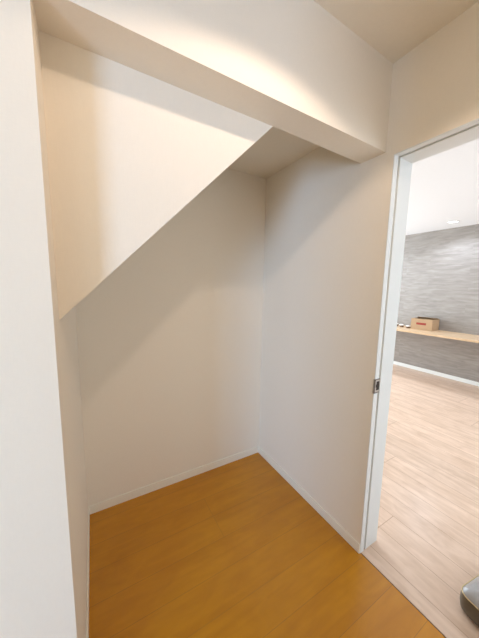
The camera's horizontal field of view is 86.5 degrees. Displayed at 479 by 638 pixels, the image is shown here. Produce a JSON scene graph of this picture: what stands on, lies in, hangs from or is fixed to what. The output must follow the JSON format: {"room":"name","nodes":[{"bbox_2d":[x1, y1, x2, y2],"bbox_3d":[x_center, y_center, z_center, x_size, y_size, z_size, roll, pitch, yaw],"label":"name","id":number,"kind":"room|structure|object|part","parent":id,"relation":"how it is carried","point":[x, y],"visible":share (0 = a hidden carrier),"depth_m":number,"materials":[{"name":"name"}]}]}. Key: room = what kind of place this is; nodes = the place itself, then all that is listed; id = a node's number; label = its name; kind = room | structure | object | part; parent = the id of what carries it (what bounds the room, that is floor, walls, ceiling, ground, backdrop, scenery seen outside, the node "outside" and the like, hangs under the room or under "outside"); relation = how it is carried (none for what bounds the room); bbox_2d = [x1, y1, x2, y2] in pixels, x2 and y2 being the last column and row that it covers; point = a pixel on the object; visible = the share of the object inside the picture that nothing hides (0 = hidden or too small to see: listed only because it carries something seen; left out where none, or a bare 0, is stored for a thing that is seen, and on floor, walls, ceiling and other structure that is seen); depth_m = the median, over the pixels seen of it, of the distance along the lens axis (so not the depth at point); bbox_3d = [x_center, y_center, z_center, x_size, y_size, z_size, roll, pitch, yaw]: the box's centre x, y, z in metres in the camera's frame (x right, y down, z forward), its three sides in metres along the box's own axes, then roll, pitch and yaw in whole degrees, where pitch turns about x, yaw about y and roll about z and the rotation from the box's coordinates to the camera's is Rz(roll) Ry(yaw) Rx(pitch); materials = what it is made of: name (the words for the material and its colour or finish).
{"room":"under-stairs storage room","nodes":[
{"label":"under-stairs storage room","id":0,"kind":"room"},
{"bbox_2d":[39,31,272,319],"bbox_3d":[-0.302,-0.651,1.220,0.917,1.179,0.813,-3,8,-30],"label":"wall","id":1,"kind":"structure","parent":0,"point":[128,149],"depth_m":0.74,"materials":[{"name":"white paint"}]},
{"bbox_2d":[75,168,265,505],"bbox_3d":[-0.389,-0.061,1.781,1.268,2.491,0.100,-3,8,-30],"label":"wall","id":2,"kind":"structure","parent":0,"point":[169,341],"depth_m":1.74,"materials":[{"name":"white paint"}]},
{"bbox_2d":[89,446,257,513],"bbox_3d":[-0.384,1.153,1.886,1.254,0.056,0.007,-3,8,-30],"label":"baseboard","id":3,"kind":"structure","parent":2,"relation":"attached to","point":[94,508],"depth_m":1.81,"materials":[{"name":"white wood"}]},
{"bbox_2d":[0,0,392,637],"bbox_3d":[-1.768,0.080,0.456,4.988,2.491,1.031,-3,8,-30],"label":"wall","id":4,"kind":"structure","parent":0,"point":[44,501],"depth_m":0.66,"materials":[{"name":"white paint"}]},
{"bbox_2d":[86,506,89,637],"bbox_3d":[-0.699,1.236,1.176,0.007,0.056,0.931,-3,8,-30],"label":"baseboard","id":5,"kind":"structure","parent":4,"relation":"attached to","point":[88,537],"depth_m":1.19,"materials":[{"name":"white wood"}]},
{"bbox_2d":[228,127,319,178],"bbox_3d":[0.256,-1.135,1.478,0.351,0.262,0.813,-3,8,-30],"label":"ceiling","id":6,"kind":"structure","parent":0,"point":[276,149],"depth_m":1.56,"materials":[{"name":"paint"}]},
{"bbox_2d":[89,364,478,637],"bbox_3d":[0.239,1.330,0.988,8.877,0.050,8.090,-3,8,-30],"label":"floor","id":7,"kind":"structure","parent":0,"point":[233,549],"depth_m":1.38,"materials":[{"name":"brown wood"}]},
{"bbox_2d":[361,553,445,637],"bbox_3d":[1.425,1.469,0.055,0.005,0.048,5.031,-3,8,-30],"label":"trim","id":8,"kind":"structure","parent":7,"relation":"on","point":[361,553],"depth_m":1.19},
{"bbox_2d":[460,574,478,626],"bbox_3d":[1.228,1.251,1.053,0.420,0.125,0.360,-2,8,-22],"label":"floor cushion","id":9,"kind":"object","parent":7,"relation":"on","point":[469,594],"visible":1,"depth_m":1.10,"materials":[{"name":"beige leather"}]},
{"bbox_2d":[259,1,478,542],"bbox_3d":[-0.038,-0.105,2.582,0.140,2.391,4.742,-3,8,-30],"label":"wall","id":10,"kind":"structure","parent":0,"point":[327,211],"depth_m":1.44,"materials":[{"name":"white paint"}]},
{"bbox_2d":[258,446,359,552],"bbox_3d":[0.403,1.179,1.786,0.007,0.056,0.971,-3,8,-30],"label":"baseboard","id":11,"kind":"structure","parent":10,"relation":"attached to","point":[355,544],"depth_m":1.65,"materials":[{"name":"white wood"}]},
{"bbox_2d":[360,118,478,552],"bbox_3d":[0.929,0.299,0.938,0.152,2.033,0.860,-3,8,-30],"label":"door frame","id":12,"kind":"structure","parent":10,"relation":"in","point":[403,160],"depth_m":1.24,"materials":[{"name":"white wood"}]},
{"bbox_3d":[0.678,0.331,1.265,0.039,0.072,0.008,-3,8,-30],"label":"strike plate","id":13,"kind":"part","parent":12,"relation":"part of","materials":[{"name":"metal"}]},
{"bbox_2d":[314,0,478,234],"bbox_3d":[0.282,-1.117,0.681,8.877,0.100,8.090,-3,8,-30],"label":"ceiling","id":14,"kind":"structure","parent":0,"point":[444,186],"depth_m":1.72,"materials":[{"name":"white paint"}]},
{"bbox_2d":[394,224,478,381],"bbox_3d":[3.692,-0.171,3.635,0.120,2.391,6.640,-3,8,-30],"label":"wall","id":15,"kind":"structure","parent":0,"point":[440,277],"depth_m":4.15,"materials":[{"name":"grey stone"}]},
{"bbox_2d":[393,361,478,385],"bbox_3d":[3.616,0.987,3.747,0.010,0.062,6.400,-3,8,-30],"label":"baseboard","id":16,"kind":"structure","parent":15,"relation":"attached to","point":[463,380],"depth_m":4.24,"materials":[{"name":"white wood"}]},
{"bbox_2d":[396,325,478,342],"bbox_3d":[3.370,0.299,3.541,0.574,0.060,6.250,-3,8,-30],"label":"wall shelf","id":17,"kind":"object","parent":15,"relation":"attached to","point":[439,333],"visible":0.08,"depth_m":3.83,"materials":[{"name":"brown wood"}]},
{"bbox_2d":[410,316,439,330],"bbox_3d":[3.086,0.074,4.241,0.271,0.202,0.305,-4,9,-33],"label":"cardboard box","id":18,"kind":"object","parent":17,"relation":"on","point":[419,323],"visible":1,"depth_m":4.16,"materials":[{"name":"beige cardboard"}]}
]}

